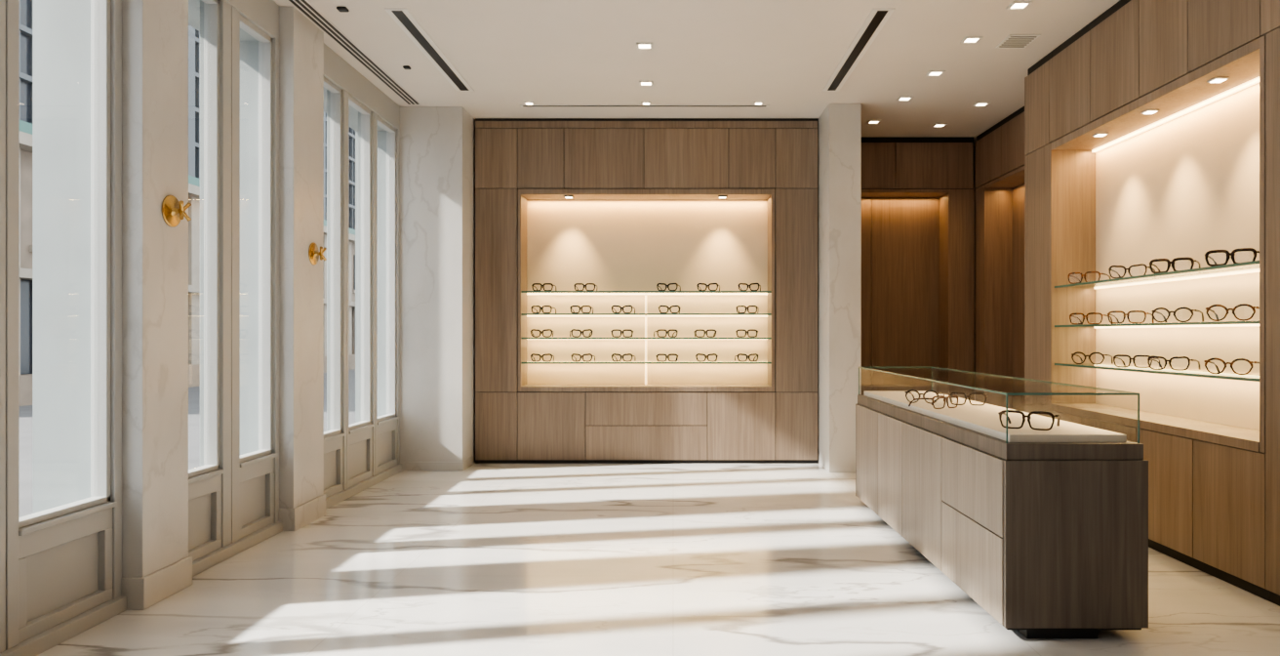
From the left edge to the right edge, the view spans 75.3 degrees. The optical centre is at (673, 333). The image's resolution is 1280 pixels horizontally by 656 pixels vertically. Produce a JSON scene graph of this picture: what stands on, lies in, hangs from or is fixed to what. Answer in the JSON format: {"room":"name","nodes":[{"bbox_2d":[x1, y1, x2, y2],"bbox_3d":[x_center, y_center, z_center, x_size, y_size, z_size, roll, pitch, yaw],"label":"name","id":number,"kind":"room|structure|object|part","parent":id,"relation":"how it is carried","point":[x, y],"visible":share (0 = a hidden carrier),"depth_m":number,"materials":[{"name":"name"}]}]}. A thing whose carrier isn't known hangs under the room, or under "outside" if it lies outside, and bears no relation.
{"room":"shop","nodes":[
{"label":"shop","id":0,"kind":"room"},
{"bbox_2d":[32,0,386,513],"bbox_3d":[-3.091,-0.465,4.050,0.338,3.730,12.500,0,0,0],"label":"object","id":1,"kind":"structure","parent":0,"point":[60,28],"depth_m":4.22,"materials":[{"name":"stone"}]},
{"bbox_2d":[0,0,126,655],"bbox_3d":[-2.860,-0.465,3.485,0.180,3.729,1.466,0,0,0],"label":"window","id":2,"kind":"structure","parent":1,"relation":"in","point":[60,567],"depth_m":3.94,"materials":[{"name":"paint"}]},
{"bbox_2d":[120,0,192,609],"bbox_3d":[-2.767,-0.465,4.420,0.307,3.729,0.424,0,0,0],"label":"marble pilaster","id":3,"kind":"object","parent":1,"relation":"attached to","point":[156,562],"depth_m":4.32,"materials":[{"name":"white stone"}]},
{"bbox_3d":[-2.656,-0.660,4.460,0.086,0.170,0.170,0,0,0],"label":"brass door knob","id":4,"kind":"part","parent":3,"relation":"part of","materials":[{"name":"gold metal"}]},
{"bbox_2d":[188,0,282,576],"bbox_3d":[-2.860,-0.465,5.260,0.180,3.729,1.276,0,0,0],"label":"window","id":5,"kind":"structure","parent":1,"relation":"in","point":[233,497],"depth_m":5.26,"materials":[{"name":"paint"}]},
{"bbox_2d":[279,6,326,530],"bbox_3d":[-2.767,-0.465,6.155,0.307,3.729,0.534,0,0,0],"label":"marble pilaster","id":6,"kind":"object","parent":1,"relation":"attached to","point":[301,496],"depth_m":6.02,"materials":[{"name":"beige stone"}]},
{"bbox_3d":[-2.656,-0.600,6.220,0.086,0.170,0.170,0,0,0],"label":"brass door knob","id":7,"kind":"part","parent":6,"relation":"part of","materials":[{"name":"gold metal"}]},
{"bbox_2d":[323,42,402,508],"bbox_3d":[-2.860,-0.465,7.455,0.180,3.729,2.086,0,0,0],"label":"window","id":8,"kind":"structure","parent":1,"relation":"in","point":[358,456],"depth_m":7.61,"materials":[{"name":"paint"}]},
{"bbox_2d":[36,462,1279,655],"bbox_3d":[0.370,1.450,4.050,7.260,0.100,12.500,0,0,0],"label":"floor","id":9,"kind":"structure","parent":0,"point":[479,559],"depth_m":4.60,"materials":[{"name":"stone"}]},
{"bbox_2d":[400,106,475,470],"bbox_3d":[-2.536,-0.465,9.044,0.768,3.729,1.112,0,0,0],"label":"marble pilaster","id":10,"kind":"object","parent":9,"relation":"on","point":[437,143],"visible":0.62,"depth_m":8.50,"materials":[{"name":"white stone"}]},
{"bbox_2d":[475,118,818,463],"bbox_3d":[-0.287,-0.465,9.198,3.715,3.729,0.504,0,0,0],"label":"display cabinet","id":11,"kind":"object","parent":9,"relation":"on","point":[625,207],"visible":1,"depth_m":8.95,"materials":[{"name":"brown wood"}]},
{"bbox_2d":[530,328,553,337],"bbox_3d":[-1.439,-0.007,9.126,0.245,0.090,0.219,0,0,-4],"label":"eyeglasses","id":12,"kind":"object","parent":11,"relation":"in","point":[532,330],"visible":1,"depth_m":9.02,"materials":[{"name":"brown plastic"}]},
{"bbox_2d":[530,353,554,361],"bbox_3d":[-1.435,0.258,9.126,0.245,0.090,0.219,0,0,-1],"label":"eyeglasses","id":13,"kind":"object","parent":11,"relation":"in","point":[532,354],"visible":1,"depth_m":9.02,"materials":[{"name":"brown plastic"}]},
{"bbox_2d":[531,282,556,290],"bbox_3d":[-1.414,-0.508,9.126,0.245,0.088,0.219,0,0,5],"label":"eyeglasses","id":14,"kind":"object","parent":11,"relation":"in","point":[543,284],"visible":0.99,"depth_m":9.02,"materials":[{"name":"black plastic"}]},
{"bbox_2d":[531,305,556,313],"bbox_3d":[-1.420,-0.266,9.125,0.245,0.088,0.219,0,0,8],"label":"eyeglasses","id":15,"kind":"object","parent":11,"relation":"in","point":[533,306],"visible":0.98,"depth_m":9.02,"materials":[{"name":"brown plastic"}]},
{"bbox_2d":[569,328,593,337],"bbox_3d":[-1.016,-0.007,9.124,0.245,0.090,0.219,0,0,-13],"label":"eyeglasses","id":16,"kind":"object","parent":11,"relation":"in","point":[573,329],"visible":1,"depth_m":9.02,"materials":[{"name":"brown plastic"}]},
{"bbox_2d":[569,305,593,313],"bbox_3d":[-1.002,-0.266,9.126,0.245,0.088,0.219,0,0,2],"label":"eyeglasses","id":17,"kind":"object","parent":11,"relation":"in","point":[572,305],"visible":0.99,"depth_m":9.02,"materials":[{"name":"brown plastic"}]},
{"bbox_2d":[570,353,595,361],"bbox_3d":[-0.986,0.258,9.126,0.245,0.090,0.219,0,0,5],"label":"eyeglasses","id":18,"kind":"object","parent":11,"relation":"in","point":[573,354],"visible":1,"depth_m":9.02,"materials":[{"name":"brown plastic"}]},
{"bbox_2d":[573,282,597,290],"bbox_3d":[-0.958,-0.508,9.126,0.245,0.088,0.219,0,0,3],"label":"eyeglasses","id":19,"kind":"object","parent":11,"relation":"in","point":[584,286],"visible":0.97,"depth_m":9.02,"materials":[{"name":"brown plastic"}]},
{"bbox_2d":[610,328,633,337],"bbox_3d":[-0.560,-0.005,9.126,0.245,0.088,0.219,0,0,-2],"label":"eyeglasses","id":20,"kind":"object","parent":11,"relation":"in","point":[622,331],"visible":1,"depth_m":9.02,"materials":[{"name":"brown plastic"}]},
{"bbox_2d":[611,353,635,361],"bbox_3d":[-0.541,0.258,9.125,0.245,0.090,0.219,0,0,9],"label":"eyeglasses","id":21,"kind":"object","parent":11,"relation":"in","point":[613,354],"visible":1,"depth_m":9.02,"materials":[{"name":"brown plastic"}]},
{"bbox_2d":[611,305,635,313],"bbox_3d":[-0.544,-0.267,9.125,0.245,0.090,0.219,0,0,7],"label":"eyeglasses","id":22,"kind":"object","parent":11,"relation":"in","point":[613,305],"visible":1,"depth_m":9.02,"materials":[{"name":"brown plastic"}]},
{"bbox_2d":[653,328,678,337],"bbox_3d":[-0.086,-0.005,9.123,0.245,0.088,0.219,0,0,-13],"label":"eyeglasses","id":23,"kind":"object","parent":11,"relation":"in","point":[666,332],"visible":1,"depth_m":9.02,"materials":[{"name":"brown plastic"}]},
{"bbox_2d":[655,353,678,361],"bbox_3d":[-0.068,0.260,9.126,0.245,0.088,0.219,0,0,-2],"label":"eyeglasses","id":24,"kind":"object","parent":11,"relation":"in","point":[666,356],"visible":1,"depth_m":9.02,"materials":[{"name":"brown plastic"}]},
{"bbox_2d":[656,282,680,290],"bbox_3d":[-0.044,-0.510,9.124,0.245,0.090,0.219,0,0,12],"label":"eyeglasses","id":25,"kind":"object","parent":11,"relation":"in","point":[677,285],"visible":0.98,"depth_m":9.02,"materials":[{"name":"black plastic"}]},
{"bbox_2d":[658,305,680,313],"bbox_3d":[-0.039,-0.267,9.126,0.245,0.090,0.219,0,0,2],"label":"eyeglasses","id":26,"kind":"object","parent":11,"relation":"in","point":[679,307],"visible":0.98,"depth_m":9.02,"materials":[{"name":"brown plastic"}]},
{"bbox_2d":[693,328,717,337],"bbox_3d":[0.350,-0.005,9.126,0.245,0.088,0.219,0,0,-2],"label":"eyeglasses","id":27,"kind":"object","parent":11,"relation":"in","point":[715,331],"visible":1,"depth_m":9.02,"materials":[{"name":"brown plastic"}]},
{"bbox_2d":[695,353,718,361],"bbox_3d":[0.370,0.258,9.126,0.245,0.090,0.219,0,0,4],"label":"eyeglasses","id":28,"kind":"object","parent":11,"relation":"in","point":[707,355],"visible":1,"depth_m":9.02,"materials":[{"name":"brown plastic"}]},
{"bbox_2d":[696,282,719,290],"bbox_3d":[0.393,-0.510,9.124,0.245,0.090,0.219,0,0,11],"label":"eyeglasses","id":29,"kind":"object","parent":11,"relation":"in","point":[706,286],"visible":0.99,"depth_m":9.02,"materials":[{"name":"black plastic"}]},
{"bbox_2d":[734,353,758,361],"bbox_3d":[0.803,0.258,9.125,0.245,0.090,0.219,0,0,-6],"label":"eyeglasses","id":30,"kind":"object","parent":11,"relation":"in","point":[756,354],"visible":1,"depth_m":9.02,"materials":[{"name":"brown plastic"}]},
{"bbox_2d":[735,328,758,337],"bbox_3d":[0.812,-0.005,9.125,0.245,0.088,0.219,0,0,6],"label":"eyeglasses","id":31,"kind":"object","parent":11,"relation":"in","point":[739,329],"visible":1,"depth_m":9.02,"materials":[{"name":"brown plastic"}]},
{"bbox_2d":[735,305,759,313],"bbox_3d":[0.820,-0.266,9.124,0.245,0.088,0.219,0,0,11],"label":"eyeglasses","id":32,"kind":"object","parent":11,"relation":"in","point":[738,305],"visible":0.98,"depth_m":9.02,"materials":[{"name":"brown plastic"}]},
{"bbox_2d":[737,282,760,290],"bbox_3d":[0.844,-0.510,9.124,0.245,0.090,0.219,0,0,12],"label":"eyeglasses","id":33,"kind":"object","parent":11,"relation":"in","point":[747,285],"visible":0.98,"depth_m":9.02,"materials":[{"name":"black plastic"}]},
{"bbox_2d":[818,103,861,472],"bbox_3d":[1.738,-0.465,9.165,0.325,3.729,1.570,0,0,0],"label":"marble column","id":34,"kind":"structure","parent":9,"relation":"on","point":[839,124],"depth_m":8.38,"materials":[{"name":"white stone"}]},
{"bbox_2d":[855,366,1148,638],"bbox_3d":[1.829,0.835,5.295,0.651,1.131,3.070,0,0,0],"label":"display counter","id":35,"kind":"object","parent":9,"relation":"on","point":[1046,531],"depth_m":3.81,"materials":[{"name":"brown wood"}]},
{"bbox_2d":[904,389,944,403],"bbox_3d":[1.699,0.416,5.584,0.239,0.090,0.217,0,0,30],"label":"eyeglasses","id":36,"kind":"object","parent":35,"relation":"on","point":[907,391],"visible":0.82,"depth_m":5.50,"materials":[{"name":"brown plastic"}]},
{"bbox_2d":[908,394,958,408],"bbox_3d":[1.631,0.419,5.204,0.245,0.083,0.217,0,0,-30],"label":"eyeglasses","id":37,"kind":"object","parent":35,"relation":"on","point":[945,398],"visible":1,"depth_m":5.12,"materials":[{"name":"brown plastic"}]},
{"bbox_2d":[948,392,988,405],"bbox_3d":[1.933,0.419,5.441,0.245,0.083,0.217,0,0,20],"label":"eyeglasses","id":38,"kind":"object","parent":35,"relation":"on","point":[965,394],"visible":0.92,"depth_m":5.34,"materials":[{"name":"brown plastic"}]},
{"bbox_2d":[998,409,1060,430],"bbox_3d":[1.756,0.415,4.080,0.268,0.091,0.237,0,0,32],"label":"eyeglasses","id":39,"kind":"object","parent":35,"relation":"on","point":[1003,412],"visible":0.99,"depth_m":3.99,"materials":[{"name":"black plastic"}]},
{"bbox_2d":[1024,0,1279,605],"bbox_3d":[3.540,-0.465,2.565,0.900,3.729,9.510,0,0,0],"label":"tall cabinet","id":40,"kind":"object","parent":9,"relation":"on","point":[1152,131],"visible":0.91,"depth_m":5.48,"materials":[{"name":"brown wood"}]},
{"bbox_2d":[1067,271,1111,283],"bbox_3d":[3.286,-0.439,6.539,0.237,0.091,0.268,0,0,-40],"label":"eyeglasses","id":41,"kind":"object","parent":40,"relation":"in","point":[1099,272],"visible":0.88,"depth_m":6.47,"materials":[{"name":"brown plastic"}]},
{"bbox_2d":[1069,312,1112,323],"bbox_3d":[3.283,-0.119,6.512,0.237,0.091,0.268,0,0,-43],"label":"eyeglasses","id":42,"kind":"object","parent":40,"relation":"in","point":[1083,314],"visible":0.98,"depth_m":6.44,"materials":[{"name":"brown plastic"}]},
{"bbox_2d":[1071,351,1113,364],"bbox_3d":[3.279,0.187,6.486,0.261,0.098,0.237,0,0,44],"label":"eyeglasses","id":43,"kind":"object","parent":40,"relation":"in","point":[1072,354],"visible":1,"depth_m":6.42,"materials":[{"name":"brown plastic"}]},
{"bbox_2d":[1107,310,1154,322],"bbox_3d":[3.278,-0.119,5.938,0.268,0.091,0.237,0,0,44],"label":"eyeglasses","id":44,"kind":"object","parent":40,"relation":"in","point":[1109,312],"visible":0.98,"depth_m":5.86,"materials":[{"name":"brown plastic"}]},
{"bbox_2d":[1108,263,1156,278],"bbox_3d":[3.281,-0.441,5.922,0.237,0.094,0.268,0,0,-44],"label":"eyeglasses","id":45,"kind":"object","parent":40,"relation":"in","point":[1124,267],"visible":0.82,"depth_m":5.85,"materials":[{"name":"brown plastic"}]},
{"bbox_2d":[1113,354,1159,367],"bbox_3d":[3.280,0.191,5.861,0.237,0.091,0.268,0,0,-45],"label":"eyeglasses","id":46,"kind":"object","parent":40,"relation":"in","point":[1114,356],"visible":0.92,"depth_m":5.79,"materials":[{"name":"brown plastic"}]},
{"bbox_2d":[1147,355,1200,370],"bbox_3d":[3.285,0.189,5.436,0.237,0.094,0.268,0,0,-41],"label":"eyeglasses","id":47,"kind":"object","parent":40,"relation":"in","point":[1149,357],"visible":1,"depth_m":5.37,"materials":[{"name":"brown plastic"}]},
{"bbox_2d":[1149,256,1200,273],"bbox_3d":[3.278,-0.440,5.411,0.268,0.096,0.240,0,0,44],"label":"eyeglasses","id":48,"kind":"object","parent":40,"relation":"in","point":[1191,260],"visible":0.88,"depth_m":5.33,"materials":[{"name":"black plastic"}]},
{"bbox_2d":[1151,306,1203,321],"bbox_3d":[3.286,-0.123,5.394,0.237,0.098,0.261,0,0,-41],"label":"eyeglasses","id":49,"kind":"object","parent":40,"relation":"in","point":[1185,307],"visible":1,"depth_m":5.33,"materials":[{"name":"brown plastic"}]},
{"bbox_2d":[1203,357,1259,374],"bbox_3d":[3.285,0.187,4.855,0.237,0.098,0.261,0,0,-41],"label":"eyeglasses","id":50,"kind":"object","parent":40,"relation":"in","point":[1213,358],"visible":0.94,"depth_m":4.79,"materials":[{"name":"brown plastic"}]},
{"bbox_2d":[1204,247,1259,266],"bbox_3d":[3.280,-0.440,4.842,0.240,0.096,0.268,0,0,-45],"label":"eyeglasses","id":51,"kind":"object","parent":40,"relation":"in","point":[1228,255],"visible":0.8,"depth_m":4.76,"materials":[{"name":"black plastic"}]},
{"bbox_2d":[1205,303,1259,320],"bbox_3d":[3.281,-0.123,4.842,0.237,0.098,0.261,0,0,-44],"label":"eyeglasses","id":52,"kind":"object","parent":40,"relation":"in","point":[1240,304],"visible":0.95,"depth_m":4.77,"materials":[{"name":"brown plastic"}]},
{"bbox_2d":[273,0,1119,146],"bbox_3d":[0.370,-2.405,4.050,7.260,0.150,12.500,0,0,0],"label":"ceiling","id":53,"kind":"structure","parent":0,"point":[781,55],"depth_m":6.91,"materials":[{"name":"paint"}]},
{"bbox_2d":[336,6,349,12],"bbox_3d":[-2.365,-2.320,5.935,0.070,0.019,0.070,0,0,0],"label":"ceiling sensor","id":54,"kind":"object","parent":53,"relation":"in","point":[340,9],"depth_m":5.92,"materials":[{"name":"black plastic"}]},
{"bbox_2d":[287,0,420,104],"bbox_3d":[-2.623,-2.325,4.210,0.125,0.008,8.420,0,0,0],"label":"ceiling vent","id":55,"kind":"object","parent":53,"relation":"in","point":[303,6],"visible":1,"depth_m":6.73,"materials":[{"name":"white metal"}]},
{"bbox_2d":[384,8,474,91],"bbox_3d":[-1.990,-2.325,6.945,0.160,0.008,2.010,0,0,0],"label":"ceiling vent","id":56,"kind":"object","parent":53,"relation":"in","point":[403,18],"visible":1,"depth_m":6.72,"materials":[{"name":"black metal"}]},
{"bbox_2d":[636,42,652,49],"bbox_3d":[-0.230,-2.324,6.700,0.130,0.012,0.130,0,0,0],"label":"recessed light","id":57,"kind":"object","parent":53,"relation":"in","point":[640,46],"visible":1,"depth_m":6.71,"materials":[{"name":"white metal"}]},
{"bbox_2d":[520,104,769,107],"bbox_3d":[-0.290,-2.325,8.465,2.540,0.008,0.070,0,0,0],"label":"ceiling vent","id":58,"kind":"object","parent":53,"relation":"in","point":[521,105],"visible":1,"depth_m":8.45,"materials":[{"name":"white metal"}]},
{"bbox_2d":[639,80,653,85],"bbox_3d":[-0.250,-2.324,7.700,0.130,0.012,0.130,0,0,0],"label":"recessed light","id":59,"kind":"object","parent":53,"relation":"in","point":[641,83],"visible":1,"depth_m":7.70,"materials":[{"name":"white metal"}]},
{"bbox_2d":[822,8,894,91],"bbox_3d":[1.510,-2.325,6.945,0.160,0.008,2.010,0,0,0],"label":"ceiling vent","id":60,"kind":"object","parent":53,"relation":"in","point":[876,20],"visible":1,"depth_m":6.72,"materials":[{"name":"black metal"}]},
{"bbox_2d":[866,120,880,123],"bbox_3d":[2.200,-2.324,9.100,0.130,0.012,0.130,0,0,0],"label":"recessed light","id":61,"kind":"object","parent":53,"relation":"in","point":[868,121],"visible":1,"depth_m":9.10,"materials":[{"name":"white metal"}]},
{"bbox_2d":[896,96,913,101],"bbox_3d":[2.290,-2.324,8.200,0.130,0.012,0.130,0,0,0],"label":"recessed light","id":62,"kind":"object","parent":53,"relation":"in","point":[900,99],"visible":1,"depth_m":8.22,"materials":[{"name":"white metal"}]},
{"bbox_2d":[925,70,945,76],"bbox_3d":[2.340,-2.324,7.400,0.130,0.012,0.130,0,0,0],"label":"recessed light","id":63,"kind":"object","parent":53,"relation":"in","point":[931,72],"visible":1,"depth_m":7.39,"materials":[{"name":"white metal"}]},
{"bbox_2d":[931,122,947,126],"bbox_3d":[2.970,-2.324,9.250,0.130,0.012,0.130,0,0,0],"label":"recessed light","id":64,"kind":"object","parent":53,"relation":"in","point":[936,124],"visible":1,"depth_m":9.23,"materials":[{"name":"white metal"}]},
{"bbox_2d":[960,36,982,43],"bbox_3d":[2.360,-2.324,6.560,0.130,0.012,0.130,0,0,0],"label":"recessed light","id":65,"kind":"object","parent":53,"relation":"in","point":[968,39],"visible":1,"depth_m":6.56,"materials":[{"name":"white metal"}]},
{"bbox_2d":[972,101,990,106],"bbox_3d":[3.120,-2.324,8.400,0.130,0.012,0.130,0,0,0],"label":"recessed light","id":66,"kind":"object","parent":53,"relation":"in","point":[978,103],"visible":1,"depth_m":8.39,"materials":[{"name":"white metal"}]},
{"bbox_2d":[995,34,1040,48],"bbox_3d":[2.740,-2.324,6.600,0.240,0.010,0.300,0,0,0],"label":"ceiling air vent","id":67,"kind":"object","parent":53,"relation":"in","point":[1013,41],"depth_m":6.59,"materials":[{"name":"white metal"}]},
{"bbox_2d":[1006,0,1032,9],"bbox_3d":[2.450,-2.324,5.870,0.130,0.012,0.130,0,0,0],"label":"recessed light","id":68,"kind":"object","parent":53,"relation":"in","point":[1016,5],"visible":1,"depth_m":5.87,"materials":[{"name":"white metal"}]},
{"bbox_2d":[861,136,974,400],"bbox_3d":[2.735,-0.465,9.990,1.650,3.729,0.380,0,0,0],"label":"panelling","id":69,"kind":"object","parent":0,"point":[918,192],"visible":0.54,"depth_m":10.13,"materials":[{"name":"brown wood"}]},
{"bbox_2d":[973,146,975,400],"bbox_3d":[0.370,-0.490,10.350,7.260,3.980,0.100,0,0,0],"label":"wall","id":70,"kind":"structure","parent":0,"point":[974,146],"depth_m":10.30,"materials":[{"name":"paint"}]},
{"bbox_2d":[975,106,1024,411],"bbox_3d":[3.777,-0.465,8.560,0.425,3.729,2.460,0,0,0],"label":"panelling","id":71,"kind":"object","parent":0,"point":[999,149],"visible":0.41,"depth_m":9.50,"materials":[{"name":"brown wood"}]},
{"label":"outside","id":72,"kind":"structure","parent":0,"visible":0},
{"bbox_2d":[19,368,355,517],"bbox_3d":[-31.635,1.625,15.000,56.730,0.150,110.000,0,0,0],"label":"ground","id":73,"kind":"structure","parent":72,"point":[25,412],"depth_m":12.85,"materials":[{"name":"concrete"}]},
{"bbox_2d":[19,0,355,405],"bbox_3d":[-17.800,-9.675,31.100,8.400,22.450,32.200,0,0,0],"label":"facade","id":74,"kind":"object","parent":73,"relation":"on","point":[25,6],"visible":0.04,"depth_m":24.20,"materials":[{"name":"grey"}]}
]}

